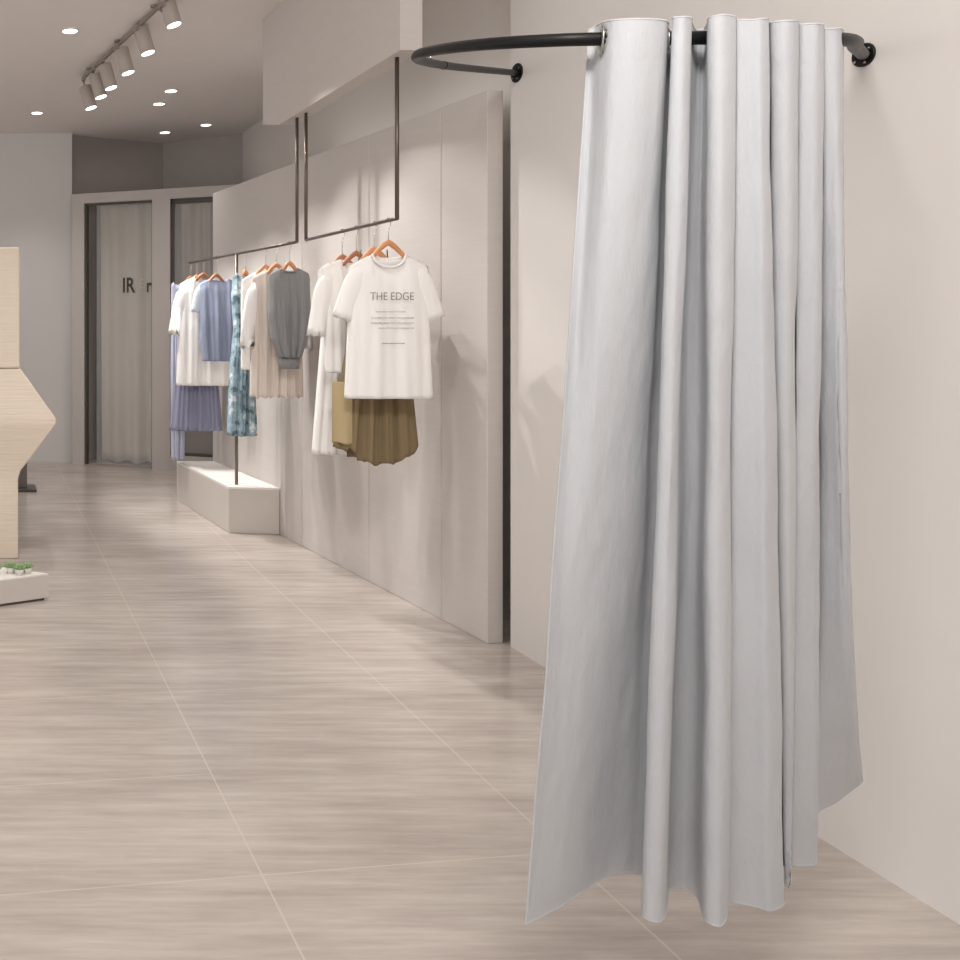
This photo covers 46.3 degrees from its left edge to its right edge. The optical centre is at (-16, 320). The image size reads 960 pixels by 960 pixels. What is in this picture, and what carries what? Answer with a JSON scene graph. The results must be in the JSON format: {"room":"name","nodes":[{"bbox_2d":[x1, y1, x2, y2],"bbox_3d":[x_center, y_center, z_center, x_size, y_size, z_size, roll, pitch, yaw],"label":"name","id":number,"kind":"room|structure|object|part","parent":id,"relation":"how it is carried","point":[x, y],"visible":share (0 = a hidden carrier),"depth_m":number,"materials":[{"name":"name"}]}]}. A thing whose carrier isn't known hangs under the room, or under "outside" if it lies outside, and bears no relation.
{"room":"clothing store","nodes":[
{"label":"clothing store","id":0,"kind":"room"},
{"bbox_2d":[0,133,71,461],"bbox_3d":[-1.818,-0.234,9.000,5.364,3.267,0.120,0,0,0],"label":"wall","id":1,"kind":"structure","parent":0,"point":[36,168],"depth_m":8.94,"materials":[{"name":"white paint"}]},
{"bbox_2d":[72,184,236,470],"bbox_3d":[1.635,0.080,8.541,1.652,2.640,0.140,0,0,24],"label":"door frame","id":2,"kind":"structure","parent":1,"relation":"in","point":[160,199],"depth_m":8.49,"materials":[{"name":"grey paint"}]},
{"bbox_2d":[100,204,151,463],"bbox_3d":[1.426,0.066,8.796,0.617,2.652,0.063,0,0,23],"label":"curtain","id":3,"kind":"object","parent":2,"relation":"hanging from","point":[126,230],"visible":0.8,"depth_m":8.83,"materials":[{"name":"grey fabric"}]},
{"bbox_2d":[171,197,212,457],"bbox_3d":[1.942,0.058,8.399,0.405,2.405,0.050,0,0,24],"label":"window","id":4,"kind":"structure","parent":2,"relation":"attached to","point":[202,199],"depth_m":8.45,"materials":[{"name":"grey metal"}]},
{"bbox_2d":[175,202,212,284],"bbox_3d":[1.997,-0.145,8.634,0.391,2.230,0.090,0,0,23],"label":"window curtain","id":5,"kind":"object","parent":4,"relation":"hanging from","point":[193,222],"visible":0.3,"depth_m":8.63,"materials":[{"name":"grey fabric"}]},
{"bbox_2d":[72,136,162,458],"bbox_3d":[1.347,-0.234,9.287,1.090,3.267,0.080,0,0,-22],"label":"wall","id":6,"kind":"structure","parent":0,"point":[99,165],"depth_m":9.17,"materials":[{"name":"grey paint"}]},
{"bbox_2d":[163,133,241,188],"bbox_3d":[2.237,-0.234,9.232,0.851,3.267,0.080,0,0,36],"label":"wall","id":7,"kind":"structure","parent":0,"point":[210,161],"depth_m":9.19,"materials":[{"name":"grey paint"}]},
{"bbox_2d":[0,0,423,142],"bbox_3d":[-0.550,-1.917,4.200,7.900,0.100,13.600,0,0,0],"label":"ceiling","id":8,"kind":"structure","parent":0,"point":[213,58],"depth_m":6.68,"materials":[{"name":"paint"}]},
{"bbox_2d":[31,111,42,114],"bbox_3d":[0.466,-1.864,8.061,0.116,0.012,0.116,0,0,0],"label":"recessed light","id":9,"kind":"object","parent":8,"relation":"in","point":[33,112],"visible":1,"depth_m":8.04,"materials":[{"name":"white"}]},
{"bbox_2d":[61,28,78,33],"bbox_3d":[0.546,-1.864,5.782,0.116,0.012,0.116,0,0,0],"label":"recessed light","id":10,"kind":"object","parent":8,"relation":"in","point":[65,30],"visible":1,"depth_m":5.77,"materials":[{"name":"white"}]},
{"bbox_2d":[81,0,168,80],"bbox_3d":[0.921,-1.850,5.759,0.044,0.034,2.234,0,0,-10],"label":"track","id":11,"kind":"object","parent":8,"relation":"attached to","point":[150,14],"visible":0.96,"depth_m":5.84,"materials":[{"name":"brown metal"}]},
{"bbox_2d":[79,76,96,109],"bbox_3d":[0.774,-1.710,6.764,0.132,0.246,0.100,0,0,0],"label":"track spotlight","id":12,"kind":"object","parent":11,"relation":"hanging from","point":[86,91],"visible":1,"depth_m":6.73,"materials":[{"name":"white metal"}]},
{"bbox_2d":[89,66,106,99],"bbox_3d":[0.818,-1.721,6.524,0.132,0.223,0.100,0,0,0],"label":"track spotlight","id":13,"kind":"object","parent":11,"relation":"hanging from","point":[95,79],"visible":0.9,"depth_m":6.49,"materials":[{"name":"white metal"}]},
{"bbox_2d":[98,58,116,90],"bbox_3d":[0.860,-1.725,6.304,0.132,0.215,0.100,0,0,0],"label":"track spotlight","id":14,"kind":"object","parent":11,"relation":"hanging from","point":[105,69],"visible":1,"depth_m":6.27,"materials":[{"name":"white metal"}]},
{"bbox_2d":[114,44,134,75],"bbox_3d":[0.931,-1.736,6.004,0.133,0.193,0.100,0,0,0],"label":"track spotlight","id":15,"kind":"object","parent":11,"relation":"hanging from","point":[124,60],"visible":1,"depth_m":5.97,"materials":[{"name":"white metal"}]},
{"bbox_2d":[133,24,154,55],"bbox_3d":[0.996,-1.755,5.624,0.132,0.189,0.100,0,0,0],"label":"track spotlight","id":16,"kind":"object","parent":11,"relation":"attached to","point":[142,33],"visible":1,"depth_m":5.59,"materials":[{"name":"white metal"}]},
{"bbox_2d":[158,0,181,28],"bbox_3d":[1.070,-1.791,5.204,0.132,0.189,0.100,0,0,0],"label":"track spotlight","id":17,"kind":"object","parent":11,"relation":"attached to","point":[169,9],"visible":0.98,"depth_m":5.17,"materials":[{"name":"white metal"}]},
{"bbox_2d":[152,102,165,105],"bbox_3d":[1.494,-1.864,7.727,0.116,0.012,0.116,0,0,0],"label":"recessed light","id":18,"kind":"object","parent":8,"relation":"in","point":[155,103],"visible":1,"depth_m":7.71,"materials":[{"name":"white"}]},
{"bbox_2d":[159,131,170,133],"bbox_3d":[1.779,-1.864,8.895,0.116,0.012,0.116,0,0,0],"label":"recessed light","id":19,"kind":"object","parent":8,"relation":"in","point":[161,132],"visible":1,"depth_m":8.89,"materials":[{"name":"white"}]},
{"bbox_2d":[164,89,177,92],"bbox_3d":[1.507,-1.864,7.290,0.116,0.012,0.116,0,0,0],"label":"recessed light","id":20,"kind":"object","parent":8,"relation":"in","point":[166,90],"visible":1,"depth_m":7.28,"materials":[{"name":"white"}]},
{"bbox_2d":[200,123,211,126],"bbox_3d":[2.101,-1.864,8.555,0.116,0.012,0.116,0,0,0],"label":"recessed light","id":21,"kind":"object","parent":8,"relation":"in","point":[204,124],"visible":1,"depth_m":8.54,"materials":[{"name":"white"}]},
{"bbox_2d":[263,0,421,124],"bbox_3d":[1.795,-1.512,4.710,0.095,0.711,1.743,0,0,-2],"label":"ceiling bulkhead","id":22,"kind":"structure","parent":8,"relation":"attached to","point":[316,53],"depth_m":4.62,"materials":[{"name":"painted plaster"}]},
{"bbox_2d":[304,57,398,240],"bbox_3d":[1.796,-0.800,4.475,0.019,0.716,1.069,0,0,-1],"label":"rail","id":23,"kind":"object","parent":22,"relation":"attached to","point":[396,217],"visible":1,"depth_m":4.16,"materials":[{"name":"brown metal"}]},
{"bbox_3d":[1.783,-0.804,5.000,0.018,0.708,0.018,0,0,-22],"label":"post","id":24,"kind":"part","parent":23,"relation":"part of","materials":[{"name":"brown metal"}]},
{"bbox_2d":[332,229,352,262],"bbox_3d":[1.795,-0.315,4.520,0.266,0.296,0.026,0,0,0],"label":"clothes hanger","id":25,"kind":"object","parent":23,"relation":"hanging from","point":[342,256],"visible":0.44,"depth_m":4.51,"materials":[{"name":"brown wood"}]},
{"bbox_2d":[343,225,362,265],"bbox_3d":[1.798,-0.318,4.360,0.285,0.292,0.026,0,0,0],"label":"clothes hanger","id":26,"kind":"object","parent":23,"relation":"hanging from","point":[352,255],"visible":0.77,"depth_m":4.35,"materials":[{"name":"brown wood"}]},
{"bbox_2d":[360,221,386,259],"bbox_3d":[1.803,-0.320,4.170,0.266,0.286,0.026,0,0,0],"label":"clothes hanger","id":27,"kind":"object","parent":23,"relation":"hanging from","point":[371,250],"visible":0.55,"depth_m":4.16,"materials":[{"name":"brown wood"}]},
{"bbox_2d":[332,250,418,465],"bbox_3d":[1.811,0.170,4.199,0.411,0.999,0.165,0,0,0],"label":"skirt","id":28,"kind":"object","parent":27,"relation":"hanging from","point":[376,432],"visible":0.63,"depth_m":4.14,"materials":[{"name":"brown fabric"}]},
{"bbox_3d":[1.646,0.424,4.149,0.089,0.289,0.015,0,0,21],"label":"panel","id":29,"kind":"part","parent":28,"relation":"part of","materials":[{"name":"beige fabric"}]},
{"bbox_2d":[371,217,406,257],"bbox_3d":[1.806,-0.329,4.030,0.285,0.269,0.026,0,0,0],"label":"clothes hanger","id":30,"kind":"object","parent":23,"relation":"hanging from","point":[388,242],"visible":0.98,"depth_m":4.02,"materials":[{"name":"brown wood"}]},
{"bbox_2d":[332,254,444,398],"bbox_3d":[1.808,0.022,4.026,0.507,0.647,0.114,0,0,0],"label":"t-shirt","id":31,"kind":"object","parent":30,"relation":"hanging from","point":[388,306],"visible":1,"depth_m":4.00,"materials":[{"name":"white fabric"}]},
{"bbox_2d":[370,292,413,299],"bbox_3d":[1.796,-0.110,3.970,0.192,0.034,0.001,0,0,0],"label":"print","id":32,"kind":"object","parent":31,"relation":"attached to","point":[370,292],"depth_m":3.97,"materials":[{"name":"grey paint"}]},
{"bbox_3d":[1.808,-0.804,3.950,0.018,0.708,0.018,0,0,23],"label":"post","id":33,"kind":"part","parent":23,"relation":"part of","materials":[{"name":"brown metal"}]},
{"bbox_2d":[241,273,255,369],"bbox_3d":[1.732,0.000,5.560,0.304,0.599,0.137,0,0,0],"label":"shirt","id":34,"kind":"object","parent":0,"point":[247,281],"visible":0.11,"depth_m":5.54,"materials":[{"name":"white fabric"}]},
{"bbox_2d":[268,267,310,368],"bbox_3d":[1.765,-0.016,5.221,0.250,0.589,0.134,0,0,0],"label":"knit top","id":35,"kind":"object","parent":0,"point":[289,301],"visible":1,"depth_m":5.18,"materials":[{"name":"grey fabric"}]},
{"bbox_2d":[311,263,346,454],"bbox_3d":[1.795,0.188,4.518,0.312,0.955,0.133,0,0,0],"label":"dress","id":36,"kind":"object","parent":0,"point":[322,443],"visible":0.16,"depth_m":4.49,"materials":[{"name":"white fabric"}]},
{"bbox_2d":[306,259,353,372],"bbox_3d":[1.796,-0.025,4.361,0.478,0.549,0.108,0,0,0],"label":"blouse","id":37,"kind":"object","parent":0,"point":[321,323],"visible":0.3,"depth_m":4.34,"materials":[{"name":"white fabric"}]},
{"bbox_2d":[242,0,510,607],"bbox_3d":[2.620,-0.234,6.636,0.120,3.267,5.528,0,0,0],"label":"wall","id":38,"kind":"structure","parent":0,"point":[369,109],"depth_m":5.06,"materials":[{"name":"white paint"}]},
{"bbox_2d":[0,458,959,959],"bbox_3d":[-0.550,1.450,4.200,7.900,0.100,13.600,0,0,0],"label":"floor","id":39,"kind":"structure","parent":0,"point":[216,743],"depth_m":2.75,"materials":[{"name":"tile"}]},
{"bbox_2d":[0,567,47,605],"bbox_3d":[-0.335,1.333,4.526,1.195,0.133,0.576,0,0,25],"label":"plinth","id":40,"kind":"object","parent":39,"relation":"on","point":[33,586],"visible":1,"depth_m":4.46,"materials":[{"name":"white"}]},
{"bbox_2d":[3,561,15,573],"bbox_3d":[0.129,1.240,4.530,0.073,0.054,0.074,0,0,0],"label":"potted succulent","id":41,"kind":"object","parent":40,"relation":"on","point":[9,565],"visible":0.98,"depth_m":4.51,"materials":[{"name":"green plant"}]},
{"bbox_2d":[6,567,14,573],"bbox_3d":[0.128,1.253,4.530,0.049,0.029,0.049,0,0,0],"label":"pot","id":42,"kind":"object","parent":41,"relation":"on","point":[10,570],"depth_m":4.51,"materials":[{"name":"white ceramic"}]},
{"bbox_2d":[13,563,26,574],"bbox_3d":[0.173,1.241,4.500,0.071,0.052,0.072,0,0,0],"label":"potted succulent","id":43,"kind":"object","parent":40,"relation":"on","point":[19,568],"visible":1,"depth_m":4.48,"materials":[{"name":"green plant"}]},
{"bbox_2d":[15,569,23,574],"bbox_3d":[0.172,1.253,4.500,0.048,0.028,0.048,0,0,0],"label":"pot","id":44,"kind":"object","parent":43,"relation":"on","point":[18,571],"depth_m":4.48,"materials":[{"name":"white ceramic"}]},
{"bbox_2d":[23,562,33,573],"bbox_3d":[0.215,1.242,4.530,0.068,0.050,0.069,0,0,0],"label":"potted succulent","id":45,"kind":"object","parent":40,"relation":"on","point":[27,570],"visible":0.93,"depth_m":4.51,"materials":[{"name":"green plant"}]},
{"bbox_2d":[24,568,31,573],"bbox_3d":[0.214,1.254,4.530,0.046,0.026,0.046,0,0,0],"label":"pot","id":46,"kind":"object","parent":45,"relation":"on","point":[27,570],"depth_m":4.51,"materials":[{"name":"white ceramic"}]},
{"bbox_2d":[18,463,36,491],"bbox_3d":[0.253,1.190,7.480,0.340,0.420,0.240,0,0,0],"label":"display stand","id":47,"kind":"object","parent":39,"relation":"on","point":[23,486],"visible":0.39,"depth_m":7.44,"materials":[{"name":"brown metal"}]},
{"bbox_3d":[0.253,1.389,7.480,0.340,0.022,0.240,0,0,0],"label":"plate","id":48,"kind":"part","parent":47,"relation":"part of","materials":[{"name":"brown metal"}]},
{"bbox_2d":[0,247,55,557],"bbox_3d":[-0.200,0.482,5.540,1.230,1.836,0.600,0,0,0],"label":"pedestal","id":49,"kind":"object","parent":39,"relation":"on","point":[26,420],"visible":1,"depth_m":5.29,"materials":[{"name":"light wood"}]},
{"bbox_2d":[185,430,212,453],"bbox_3d":[2.011,1.200,8.519,0.358,0.400,0.094,0,0,24],"label":"base cabinet","id":50,"kind":"object","parent":39,"relation":"on","point":[197,442],"visible":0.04,"depth_m":8.46,"materials":[{"name":"grey"}]},
{"bbox_2d":[177,461,279,533],"bbox_3d":[1.716,1.248,6.470,0.315,0.304,1.178,0,0,-6],"label":"display platform","id":51,"kind":"object","parent":39,"relation":"on","point":[251,506],"visible":1,"depth_m":6.07,"materials":[{"name":"white"}]},
{"bbox_2d":[188,117,298,484],"bbox_3d":[1.682,-0.031,6.041,0.026,2.254,1.870,0,0,-6],"label":"rail","id":52,"kind":"object","parent":51,"relation":"on","point":[297,118],"visible":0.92,"depth_m":5.12,"materials":[{"name":"brown metal"}]},
{"bbox_2d":[196,258,209,280],"bbox_3d":[1.615,-0.328,6.660,0.266,0.272,0.026,0,0,0],"label":"clothes hanger","id":53,"kind":"object","parent":52,"relation":"hanging from","point":[205,275],"visible":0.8,"depth_m":6.65,"materials":[{"name":"brown wood"}]},
{"bbox_2d":[168,277,229,385],"bbox_3d":[1.612,0.075,6.660,0.520,0.800,0.145,0,0,0],"label":"blouse","id":54,"kind":"object","parent":53,"relation":"hanging from","point":[192,370],"visible":0.51,"depth_m":6.62,"materials":[{"name":"white fabric"}]},
{"bbox_2d":[208,256,224,282],"bbox_3d":[1.644,-0.318,6.400,0.246,0.291,0.026,0,0,0],"label":"clothes hanger","id":55,"kind":"object","parent":52,"relation":"hanging from","point":[213,276],"visible":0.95,"depth_m":6.39,"materials":[{"name":"brown wood"}]},
{"bbox_2d":[191,279,232,360],"bbox_3d":[1.665,-0.007,6.400,0.396,0.584,0.128,0,0,0],"label":"t-shirt","id":56,"kind":"object","parent":55,"relation":"hanging from","point":[212,299],"visible":0.82,"depth_m":6.37,"materials":[{"name":"fabric"}]},
{"bbox_3d":[1.685,0.323,6.030,0.020,1.546,0.020,0,0,-23],"label":"post","id":57,"kind":"part","parent":52,"relation":"part of","materials":[{"name":"brown metal"}]},
{"bbox_2d":[241,250,248,277],"bbox_3d":[1.700,-0.319,5.880,0.096,0.290,0.026,0,0,0],"label":"clothes hanger","id":58,"kind":"object","parent":52,"relation":"hanging from","point":[245,272],"visible":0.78,"depth_m":5.87,"materials":[{"name":"brown wood"}]},
{"bbox_2d":[226,273,257,436],"bbox_3d":[1.678,0.215,5.882,0.198,1.060,0.190,0,0,0],"label":"dress","id":59,"kind":"object","parent":58,"relation":"hanging from","point":[241,413],"visible":0.64,"depth_m":5.82,"materials":[{"name":"teal fabric"}]},
{"bbox_2d":[256,246,273,274],"bbox_3d":[1.732,-0.323,5.560,0.246,0.281,0.026,0,0,0],"label":"clothes hanger","id":60,"kind":"object","parent":52,"relation":"hanging from","point":[264,266],"visible":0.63,"depth_m":5.55,"materials":[{"name":"brown wood"}]},
{"bbox_2d":[239,270,313,398],"bbox_3d":[1.751,0.079,5.401,0.444,0.767,0.141,0,0,0],"label":"dress","id":61,"kind":"object","parent":60,"relation":"hanging from","point":[266,378],"visible":0.58,"depth_m":5.36,"materials":[{"name":"beige fabric"}]},
{"bbox_2d":[267,244,281,274],"bbox_3d":[1.747,-0.323,5.400,0.246,0.281,0.026,0,0,0],"label":"clothes hanger","id":62,"kind":"object","parent":52,"relation":"hanging from","point":[276,264],"visible":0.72,"depth_m":5.39,"materials":[{"name":"brown wood"}]},
{"bbox_2d":[282,241,297,271],"bbox_3d":[1.765,-0.323,5.220,0.206,0.281,0.026,0,0,0],"label":"clothes hanger","id":63,"kind":"object","parent":52,"relation":"hanging from","point":[288,263],"visible":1,"depth_m":5.21,"materials":[{"name":"brown wood"}]},
{"bbox_3d":[1.775,-0.804,5.120,0.018,0.708,0.018,0,0,22],"label":"post","id":64,"kind":"part","parent":52,"relation":"part of","materials":[{"name":"brown metal"}]},
{"bbox_2d":[213,160,301,545],"bbox_3d":[1.918,0.199,6.345,0.074,2.402,1.488,0,0,-7],"label":"wall panel","id":65,"kind":"object","parent":39,"relation":"on","point":[258,212],"depth_m":6.09,"materials":[{"name":"paint"}]},
{"bbox_2d":[302,135,368,580],"bbox_3d":[2.056,0.199,5.225,0.074,2.402,0.762,0,0,-7],"label":"wall panel","id":66,"kind":"object","parent":39,"relation":"on","point":[335,488],"depth_m":5.23,"materials":[{"name":"painted plaster"}]},
{"bbox_2d":[369,108,441,618],"bbox_3d":[2.140,0.199,4.537,0.074,2.402,0.617,0,0,-7],"label":"wall panel","id":67,"kind":"object","parent":39,"relation":"on","point":[405,496],"depth_m":4.43,"materials":[{"name":"painted plaster"}]},
{"bbox_2d":[511,0,959,924],"bbox_3d":[2.408,-0.234,0.635,0.295,3.267,6.470,0,0,0],"label":"wall","id":68,"kind":"structure","parent":0,"point":[901,124],"depth_m":2.28,"materials":[{"name":"white paint"}]},
{"bbox_2d":[442,90,502,642],"bbox_3d":[2.197,0.199,4.069,0.074,2.402,0.321,0,0,-7],"label":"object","id":69,"kind":"structure","parent":68,"relation":"attached to","point":[472,127],"depth_m":4.00,"materials":[{"name":"painted wood panel"}]},
{"bbox_2d":[411,31,875,82],"bbox_3d":[1.874,-0.805,2.632,1.040,0.576,2.363,0,0,41],"label":"curtain rod","id":70,"kind":"object","parent":68,"relation":"attached to","point":[863,54],"visible":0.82,"depth_m":1.87,"materials":[{"name":"metal"}]},
{"bbox_2d":[525,14,862,926],"bbox_3d":[1.548,0.287,1.795,1.044,1.728,0.263,0,0,-16],"label":"curtain","id":71,"kind":"object","parent":70,"relation":"hanging from","point":[699,721],"visible":1,"depth_m":1.73,"materials":[{"name":"grey fabric"}]},
{"bbox_2d":[854,48,871,61],"bbox_3d":[2.249,-0.682,2.305,0.025,0.036,0.033,0,0,-44],"label":"wall flange","id":72,"kind":"object","parent":70,"relation":"attached to","point":[869,59],"depth_m":2.29,"materials":[{"name":"black metal"}]},
{"bbox_3d":[1.584,-0.323,6.930,0.246,0.281,0.026,0,0,0],"label":"clothes hanger","id":73,"kind":"object","parent":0,"visible":0},
{"bbox_2d":[170,282,184,459],"bbox_3d":[1.484,0.383,6.931,0.108,1.364,0.110,0,0,31],"label":"dress","id":74,"kind":"object","parent":73,"relation":"hanging from","point":[177,437],"visible":0.35,"depth_m":6.90,"materials":[{"name":"fabric"}]},
{"bbox_3d":[1.599,-0.323,6.800,0.246,0.281,0.026,0,0,0],"label":"clothes hanger","id":75,"kind":"object","parent":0,"visible":0},
{"bbox_2d":[169,355,222,431],"bbox_3d":[1.594,0.265,6.801,0.405,1.131,0.150,0,0,0],"label":"skirt","id":76,"kind":"object","parent":75,"relation":"hanging from","point":[194,408],"visible":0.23,"depth_m":6.76,"materials":[{"name":"purple fabric"}]}
]}

